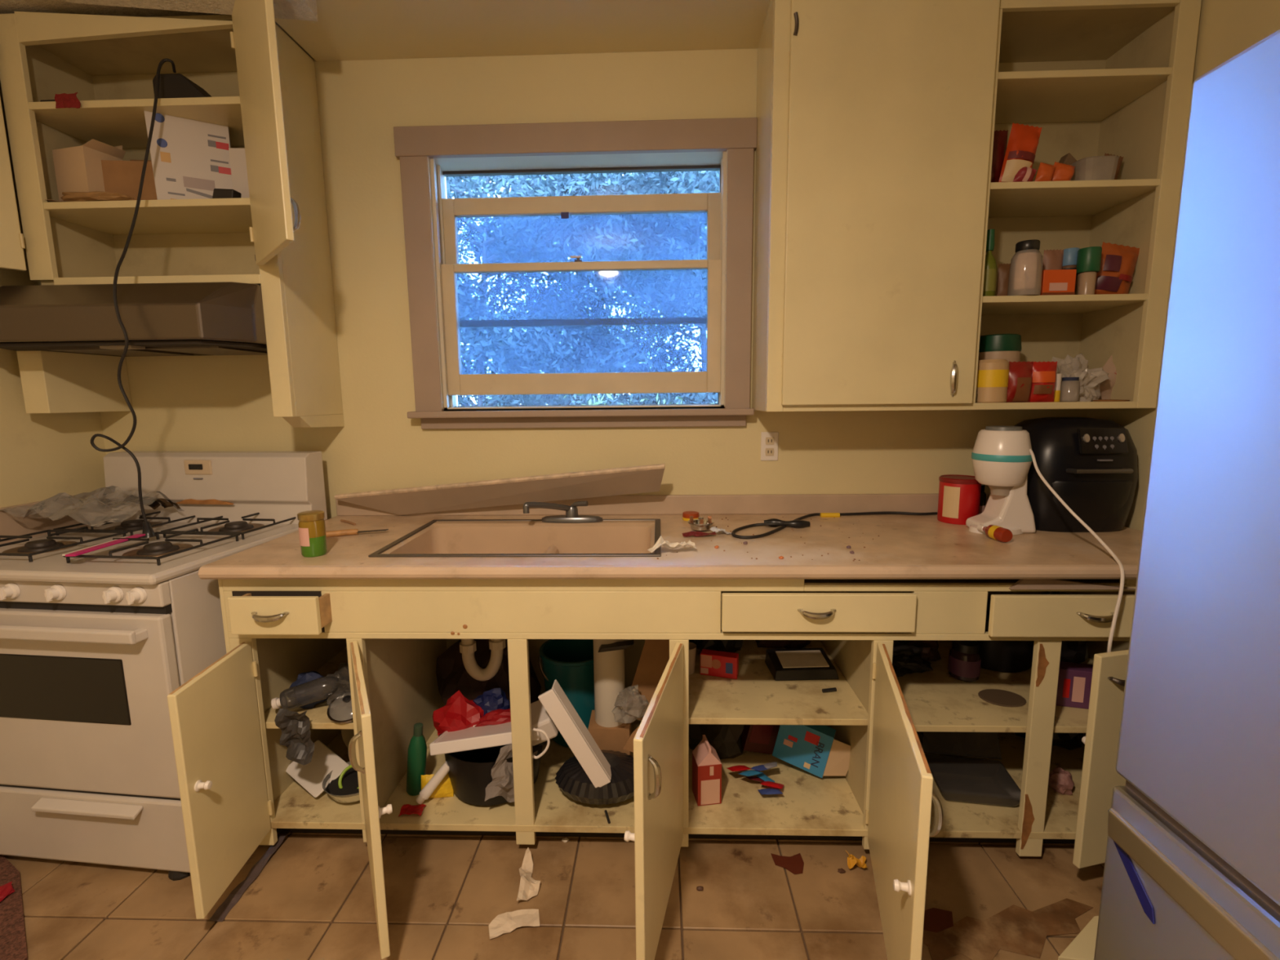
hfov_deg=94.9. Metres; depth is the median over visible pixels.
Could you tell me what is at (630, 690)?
plastic bag
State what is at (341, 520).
stick
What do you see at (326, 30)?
ceiling
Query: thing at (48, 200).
envelope
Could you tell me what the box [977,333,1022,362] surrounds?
canister
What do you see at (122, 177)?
box
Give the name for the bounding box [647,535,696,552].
paper
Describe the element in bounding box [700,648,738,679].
box
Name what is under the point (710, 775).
print
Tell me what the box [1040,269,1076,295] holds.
box
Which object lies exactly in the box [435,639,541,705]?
trash bag
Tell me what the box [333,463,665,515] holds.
plank
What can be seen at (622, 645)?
scoop
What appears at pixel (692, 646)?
cup
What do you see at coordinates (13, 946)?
rug
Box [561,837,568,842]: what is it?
crumb
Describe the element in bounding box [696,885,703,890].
crumb
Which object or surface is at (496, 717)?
rag
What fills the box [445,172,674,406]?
tree
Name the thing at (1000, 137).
snack bag
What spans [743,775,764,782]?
packet
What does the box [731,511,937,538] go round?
power cord
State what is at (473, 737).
lid
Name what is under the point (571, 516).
faucet
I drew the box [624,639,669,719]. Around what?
cardboard
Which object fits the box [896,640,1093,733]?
shelf
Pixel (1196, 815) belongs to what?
refrigerator
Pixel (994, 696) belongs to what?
lid
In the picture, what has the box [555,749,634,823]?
basket
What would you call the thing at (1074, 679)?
box
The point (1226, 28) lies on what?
wall
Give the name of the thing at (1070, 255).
shaker
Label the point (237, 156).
box
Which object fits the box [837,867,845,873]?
crumb
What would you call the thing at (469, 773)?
bucket
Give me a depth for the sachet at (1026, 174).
1.82 m
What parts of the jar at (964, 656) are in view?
lid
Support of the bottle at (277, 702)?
on the base cabinet at (237, 792)
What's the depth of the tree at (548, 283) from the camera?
9.56 m
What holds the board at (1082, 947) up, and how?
on the floor
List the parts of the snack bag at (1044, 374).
print panel, print panel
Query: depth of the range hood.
1.79 m
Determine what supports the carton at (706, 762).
on the base cabinet at (237, 792)
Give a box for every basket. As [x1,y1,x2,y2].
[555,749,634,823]
[1052,480,1132,520]
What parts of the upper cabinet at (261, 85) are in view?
door, panel, panel, rail, panel, panel, rail, panel, door, handle, panel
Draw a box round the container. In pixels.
[530,699,558,746]
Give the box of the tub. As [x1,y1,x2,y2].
[1070,155,1119,180]
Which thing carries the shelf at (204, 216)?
attached to the upper cabinet at (261, 85)
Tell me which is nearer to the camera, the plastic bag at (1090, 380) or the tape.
the tape
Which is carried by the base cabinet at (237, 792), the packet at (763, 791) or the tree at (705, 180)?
the packet at (763, 791)
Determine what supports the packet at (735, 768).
on the packet at (753, 777)
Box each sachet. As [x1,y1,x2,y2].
[1013,166,1036,182]
[1034,162,1055,181]
[1051,161,1075,181]
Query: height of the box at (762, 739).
0.206 m
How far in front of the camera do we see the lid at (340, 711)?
1.79 m
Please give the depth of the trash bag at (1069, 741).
2.07 m
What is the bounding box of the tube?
[416,760,448,804]
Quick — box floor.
[3,832,1104,959]
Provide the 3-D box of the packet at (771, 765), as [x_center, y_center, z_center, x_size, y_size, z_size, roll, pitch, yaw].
[0.419,0.949,1.944,0.072,0.039,0.047,0,8,5]
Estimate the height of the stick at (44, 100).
0.010 m
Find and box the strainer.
[688,515,714,531]
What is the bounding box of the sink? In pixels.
[368,519,661,556]
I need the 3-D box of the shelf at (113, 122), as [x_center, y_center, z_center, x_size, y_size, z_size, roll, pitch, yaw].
[-1.611,-1.208,1.999,0.752,0.022,0.304,0,8,2]
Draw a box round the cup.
[688,642,696,675]
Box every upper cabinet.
[0,0,344,427]
[751,0,1201,411]
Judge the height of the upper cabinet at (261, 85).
1.306 m
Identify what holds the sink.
in the countertop
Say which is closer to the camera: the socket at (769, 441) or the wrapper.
the wrapper
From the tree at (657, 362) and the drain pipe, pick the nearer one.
the drain pipe
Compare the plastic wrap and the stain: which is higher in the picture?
the plastic wrap
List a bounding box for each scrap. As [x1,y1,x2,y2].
[398,804,426,816]
[770,853,804,874]
[844,849,866,868]
[923,907,953,933]
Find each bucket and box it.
[439,733,547,805]
[538,639,595,747]
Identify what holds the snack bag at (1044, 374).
on the upper cabinet at (877, 201)
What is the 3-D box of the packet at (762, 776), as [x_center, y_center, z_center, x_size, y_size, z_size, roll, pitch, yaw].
[0.407,0.980,1.938,0.072,0.036,0.047,5,10,32]
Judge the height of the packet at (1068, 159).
0.129 m
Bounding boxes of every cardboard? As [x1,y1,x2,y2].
[622,724,639,752]
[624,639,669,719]
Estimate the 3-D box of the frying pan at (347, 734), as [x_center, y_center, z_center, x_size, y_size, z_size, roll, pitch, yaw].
[-0.918,0.823,2.006,0.201,0.180,0.118,1,8,13]
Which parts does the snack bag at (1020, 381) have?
print panel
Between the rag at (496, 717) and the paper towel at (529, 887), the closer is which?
the paper towel at (529, 887)
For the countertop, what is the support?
on the base cabinet at (237, 792)
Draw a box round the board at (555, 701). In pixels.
[537,679,611,787]
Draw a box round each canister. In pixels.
[976,359,1009,402]
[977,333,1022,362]
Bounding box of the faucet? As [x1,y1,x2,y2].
[523,500,602,523]
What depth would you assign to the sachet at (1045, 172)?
1.82 m
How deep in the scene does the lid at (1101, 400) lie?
1.93 m
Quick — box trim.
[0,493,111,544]
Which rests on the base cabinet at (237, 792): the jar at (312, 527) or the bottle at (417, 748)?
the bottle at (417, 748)
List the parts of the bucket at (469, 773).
handle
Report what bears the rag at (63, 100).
hanging from the upper cabinet at (261, 85)
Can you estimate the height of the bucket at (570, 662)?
0.345 m
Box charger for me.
[212,188,241,198]
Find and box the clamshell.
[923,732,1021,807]
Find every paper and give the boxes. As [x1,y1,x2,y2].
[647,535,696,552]
[709,526,731,533]
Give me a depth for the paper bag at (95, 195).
1.90 m
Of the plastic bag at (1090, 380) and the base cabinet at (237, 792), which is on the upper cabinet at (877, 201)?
the plastic bag at (1090, 380)
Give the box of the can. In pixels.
[937,474,981,524]
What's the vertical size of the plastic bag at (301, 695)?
0.105 m
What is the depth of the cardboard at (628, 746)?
1.90 m
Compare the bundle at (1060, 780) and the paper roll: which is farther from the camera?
the paper roll
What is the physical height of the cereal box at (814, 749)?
0.186 m
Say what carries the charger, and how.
on the upper cabinet at (261, 85)
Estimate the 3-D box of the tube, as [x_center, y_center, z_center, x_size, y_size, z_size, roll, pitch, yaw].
[-0.648,0.953,1.854,0.114,0.123,0.034,-4,9,-20]
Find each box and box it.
[52,138,125,200]
[101,160,157,199]
[228,147,249,197]
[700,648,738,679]
[741,724,780,754]
[764,648,838,680]
[772,724,850,777]
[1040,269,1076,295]
[1055,661,1093,709]
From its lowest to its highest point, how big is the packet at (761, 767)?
0.028 m
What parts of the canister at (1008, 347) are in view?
lid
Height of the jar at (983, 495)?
0.126 m
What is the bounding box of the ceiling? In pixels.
[0,0,770,61]
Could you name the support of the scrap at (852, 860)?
on the floor
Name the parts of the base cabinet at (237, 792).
door, panel, rail panel, handle, drawer, panel, drawer, handle, door, panel, rail, rail panel, handle, door, rail, panel, panel, handle, drawer, door, handle, rail panel, rail, panel, drawer, handle, door, handle, rail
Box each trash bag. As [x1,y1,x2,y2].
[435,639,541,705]
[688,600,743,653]
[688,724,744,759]
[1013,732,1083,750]
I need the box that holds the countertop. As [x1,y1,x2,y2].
[198,493,1142,579]
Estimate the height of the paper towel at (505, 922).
0.013 m
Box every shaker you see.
[1062,247,1079,294]
[1075,246,1102,294]
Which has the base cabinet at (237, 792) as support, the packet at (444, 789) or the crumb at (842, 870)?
the packet at (444, 789)
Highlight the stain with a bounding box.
[922,897,1093,959]
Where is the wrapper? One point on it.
(696, 534)
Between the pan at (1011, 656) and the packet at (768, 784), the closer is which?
the packet at (768, 784)
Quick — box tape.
[1113,840,1154,924]
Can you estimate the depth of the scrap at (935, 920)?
1.54 m
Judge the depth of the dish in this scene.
2.17 m
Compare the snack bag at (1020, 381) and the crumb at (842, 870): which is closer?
the crumb at (842, 870)
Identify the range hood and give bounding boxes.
[0,281,267,356]
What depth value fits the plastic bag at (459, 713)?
1.98 m
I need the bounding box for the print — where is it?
[701,766,719,804]
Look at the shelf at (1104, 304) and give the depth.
1.90 m
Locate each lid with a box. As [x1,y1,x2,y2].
[326,689,353,724]
[429,721,541,755]
[977,688,1026,706]
[1093,399,1129,401]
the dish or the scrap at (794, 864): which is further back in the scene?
the dish
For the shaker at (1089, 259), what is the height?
0.147 m
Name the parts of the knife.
handle, blade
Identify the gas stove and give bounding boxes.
[0,451,327,880]
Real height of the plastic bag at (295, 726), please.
0.180 m
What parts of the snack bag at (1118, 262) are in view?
print panel, print panel, print panel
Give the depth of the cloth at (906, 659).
2.00 m
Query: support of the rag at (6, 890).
on the rug
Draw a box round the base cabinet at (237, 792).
[167,578,1136,959]
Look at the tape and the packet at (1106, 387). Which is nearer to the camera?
the tape
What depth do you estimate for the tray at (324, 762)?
1.93 m
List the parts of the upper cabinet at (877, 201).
panel, door, handle, rail, panel, panel, panel, rail, panel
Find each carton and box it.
[143,111,232,199]
[692,734,721,805]
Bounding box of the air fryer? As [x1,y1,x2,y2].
[1013,417,1137,532]
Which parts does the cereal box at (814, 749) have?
print panel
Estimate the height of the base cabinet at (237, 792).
0.872 m
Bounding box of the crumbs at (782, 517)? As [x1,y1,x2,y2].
[657,516,879,560]
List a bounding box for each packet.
[421,773,453,798]
[727,764,751,771]
[738,769,764,776]
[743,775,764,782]
[751,764,767,771]
[755,771,774,782]
[757,788,783,795]
[758,761,777,771]
[760,781,783,789]
[1058,152,1076,180]
[1098,355,1116,399]
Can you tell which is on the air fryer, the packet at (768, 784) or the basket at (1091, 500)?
the basket at (1091, 500)
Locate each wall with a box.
[0,81,106,507]
[100,48,1087,519]
[1086,0,1279,592]
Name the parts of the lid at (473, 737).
panel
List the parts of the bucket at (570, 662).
handle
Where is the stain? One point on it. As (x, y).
(1015, 929)
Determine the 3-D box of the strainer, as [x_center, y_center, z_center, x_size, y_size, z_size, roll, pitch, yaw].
[0.209,0.149,2.012,0.090,0.045,0.090,0,8,2]
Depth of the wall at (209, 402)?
2.24 m
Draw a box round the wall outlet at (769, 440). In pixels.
[760,431,778,460]
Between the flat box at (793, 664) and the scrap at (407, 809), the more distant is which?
the flat box at (793, 664)
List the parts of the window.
casing, sash, sash, head casing, rail, sill, rail, storm sash, rail, casing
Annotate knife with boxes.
[325,528,388,537]
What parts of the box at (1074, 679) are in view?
print panel, print panel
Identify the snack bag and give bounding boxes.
[991,129,1008,182]
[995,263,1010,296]
[998,122,1041,182]
[1005,361,1033,402]
[1030,361,1057,402]
[1042,248,1063,270]
[1094,241,1139,294]
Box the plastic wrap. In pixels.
[324,662,350,703]
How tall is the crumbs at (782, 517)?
0.003 m
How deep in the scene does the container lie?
1.84 m
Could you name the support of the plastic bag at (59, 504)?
on the gas stove
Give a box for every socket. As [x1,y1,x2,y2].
[764,448,773,455]
[765,437,774,444]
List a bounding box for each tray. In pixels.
[285,740,348,797]
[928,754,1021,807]
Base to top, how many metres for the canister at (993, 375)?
0.138 m
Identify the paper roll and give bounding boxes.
[587,639,631,755]
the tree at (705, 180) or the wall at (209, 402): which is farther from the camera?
the tree at (705, 180)
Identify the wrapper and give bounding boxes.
[682,530,716,537]
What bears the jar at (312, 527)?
on the countertop
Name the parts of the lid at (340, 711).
knob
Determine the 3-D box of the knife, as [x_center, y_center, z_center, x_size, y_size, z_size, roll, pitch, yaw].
[-0.959,0.176,1.998,0.191,0.022,0.024,-4,9,-21]
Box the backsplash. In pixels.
[335,493,990,515]
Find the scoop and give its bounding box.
[598,640,634,652]
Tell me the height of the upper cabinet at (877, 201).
1.260 m
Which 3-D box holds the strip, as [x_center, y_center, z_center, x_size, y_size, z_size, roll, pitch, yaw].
[-1.124,1.138,1.724,0.038,0.017,0.349,-1,8,0]
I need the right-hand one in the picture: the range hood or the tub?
the tub
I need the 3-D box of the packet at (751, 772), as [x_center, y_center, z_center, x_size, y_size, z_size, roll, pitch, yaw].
[0.360,0.954,1.911,0.072,0.031,0.047,-6,10,-33]
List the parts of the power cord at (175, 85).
cord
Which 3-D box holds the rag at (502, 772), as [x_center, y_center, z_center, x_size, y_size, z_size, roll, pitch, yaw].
[-0.396,0.903,1.799,0.168,0.183,0.052,-5,9,-28]
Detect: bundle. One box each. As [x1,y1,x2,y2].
[472,688,510,715]
[1048,766,1074,795]
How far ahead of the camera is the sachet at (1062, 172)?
1.82 m
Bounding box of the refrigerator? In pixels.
[1093,29,1279,959]
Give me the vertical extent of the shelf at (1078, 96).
0.020 m
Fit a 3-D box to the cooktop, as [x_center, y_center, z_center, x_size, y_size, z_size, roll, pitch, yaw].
[-1.655,0.213,1.940,0.838,0.029,0.707,0,8,7]
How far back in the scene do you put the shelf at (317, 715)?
1.85 m
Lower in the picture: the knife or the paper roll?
the paper roll
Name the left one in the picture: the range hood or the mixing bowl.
the range hood
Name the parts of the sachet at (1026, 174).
print panel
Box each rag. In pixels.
[0,881,14,902]
[54,92,80,108]
[474,708,511,726]
[484,744,537,802]
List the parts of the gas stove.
knob, burner, knob, oven handle, control panel, drawer handle, oven door, broiler drawer, plastic strip, knob, burner, knob, burner, burner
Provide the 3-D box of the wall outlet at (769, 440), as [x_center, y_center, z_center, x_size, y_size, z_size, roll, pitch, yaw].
[0.496,-0.129,2.247,0.066,0.110,0.010,0,8,2]
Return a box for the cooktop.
[0,520,298,585]
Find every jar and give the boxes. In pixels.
[297,510,327,557]
[947,640,981,681]
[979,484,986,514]
[1059,377,1079,401]
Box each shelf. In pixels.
[28,96,244,148]
[43,197,252,235]
[263,646,353,728]
[688,640,868,725]
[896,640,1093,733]
[981,293,1147,315]
[988,178,1159,217]
[994,66,1172,124]
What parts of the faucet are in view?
spout, plate, lever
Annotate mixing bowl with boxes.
[322,764,359,803]
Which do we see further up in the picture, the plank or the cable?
the plank
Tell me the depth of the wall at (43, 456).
2.07 m
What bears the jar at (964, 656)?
on the base cabinet at (237, 792)
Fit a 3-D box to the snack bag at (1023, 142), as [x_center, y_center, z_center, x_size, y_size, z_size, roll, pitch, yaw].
[1.190,-1.014,1.840,0.120,0.200,0.061,-2,8,-10]
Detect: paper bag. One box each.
[60,191,133,201]
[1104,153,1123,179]
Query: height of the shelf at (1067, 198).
0.020 m
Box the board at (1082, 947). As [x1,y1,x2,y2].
[1057,915,1098,959]
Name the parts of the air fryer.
handle, control panel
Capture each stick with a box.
[40,99,55,102]
[340,519,355,525]
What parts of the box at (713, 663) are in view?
print panel, print panel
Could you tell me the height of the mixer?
0.652 m
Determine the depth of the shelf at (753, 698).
1.83 m
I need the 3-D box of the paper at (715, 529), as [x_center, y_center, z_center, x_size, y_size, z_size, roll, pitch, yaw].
[0.270,0.168,1.959,0.071,0.019,0.055,-4,9,-21]
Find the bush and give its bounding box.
[486,392,711,405]
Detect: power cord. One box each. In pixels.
[90,58,212,537]
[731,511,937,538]
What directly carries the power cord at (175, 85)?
hanging from the upper cabinet at (261, 85)
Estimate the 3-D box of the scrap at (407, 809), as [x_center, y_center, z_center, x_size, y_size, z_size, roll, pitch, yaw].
[-0.704,1.019,1.819,0.075,0.012,0.054,0,8,2]
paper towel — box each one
[488,908,539,938]
[516,847,540,900]
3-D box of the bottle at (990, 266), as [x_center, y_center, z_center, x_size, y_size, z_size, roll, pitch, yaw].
[1.125,-0.695,1.899,0.051,0.214,0.051,0,8,2]
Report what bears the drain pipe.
attached to the sink
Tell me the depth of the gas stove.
1.67 m
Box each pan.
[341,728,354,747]
[951,598,1034,672]
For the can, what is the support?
on the countertop
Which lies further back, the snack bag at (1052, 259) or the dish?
the dish
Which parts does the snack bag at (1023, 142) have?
print panel, print panel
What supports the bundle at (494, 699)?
on the rag at (496, 717)
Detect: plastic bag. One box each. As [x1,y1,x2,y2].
[4,485,183,526]
[274,708,315,764]
[285,671,332,708]
[431,690,484,736]
[612,684,648,723]
[1051,353,1108,401]
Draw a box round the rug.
[0,854,27,959]
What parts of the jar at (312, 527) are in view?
lid, glass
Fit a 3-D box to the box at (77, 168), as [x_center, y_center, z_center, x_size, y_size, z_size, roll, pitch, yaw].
[-1.851,-1.034,2.003,0.170,0.236,0.133,1,8,14]
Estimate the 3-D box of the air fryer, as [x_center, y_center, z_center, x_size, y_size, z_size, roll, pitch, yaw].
[1.461,-0.029,2.018,0.378,0.371,0.355,0,8,2]
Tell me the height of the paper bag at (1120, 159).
0.136 m
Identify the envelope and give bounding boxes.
[46,199,68,202]
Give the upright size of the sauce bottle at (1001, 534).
0.044 m
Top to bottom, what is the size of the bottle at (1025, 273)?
0.168 m
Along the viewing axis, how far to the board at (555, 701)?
1.78 m
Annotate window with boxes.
[393,117,757,429]
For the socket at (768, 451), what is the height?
0.028 m
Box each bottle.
[271,676,340,710]
[406,722,426,795]
[977,524,1013,542]
[982,229,996,296]
[1007,239,1042,295]
[1053,373,1062,401]
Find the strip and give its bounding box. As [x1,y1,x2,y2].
[209,830,291,921]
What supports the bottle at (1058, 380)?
on the upper cabinet at (877, 201)
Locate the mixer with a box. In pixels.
[965,426,1124,652]
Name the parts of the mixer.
knob, power cord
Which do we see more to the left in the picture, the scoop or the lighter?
the scoop
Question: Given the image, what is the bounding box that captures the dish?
[682,511,699,520]
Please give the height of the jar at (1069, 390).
0.079 m
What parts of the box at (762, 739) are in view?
print panel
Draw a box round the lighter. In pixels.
[822,687,836,693]
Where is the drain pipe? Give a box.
[459,639,506,680]
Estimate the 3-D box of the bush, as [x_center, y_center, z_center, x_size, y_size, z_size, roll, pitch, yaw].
[-0.210,0.065,4.970,3.464,1.822,1.496,0,8,2]
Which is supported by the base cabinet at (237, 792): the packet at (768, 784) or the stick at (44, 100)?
the packet at (768, 784)
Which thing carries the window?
in the wall at (209, 402)
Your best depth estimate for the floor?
1.61 m
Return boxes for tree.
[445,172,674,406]
[447,176,715,404]
[457,171,717,405]
[521,170,719,404]
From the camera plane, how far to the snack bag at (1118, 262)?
1.88 m
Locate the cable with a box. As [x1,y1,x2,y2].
[533,728,550,759]

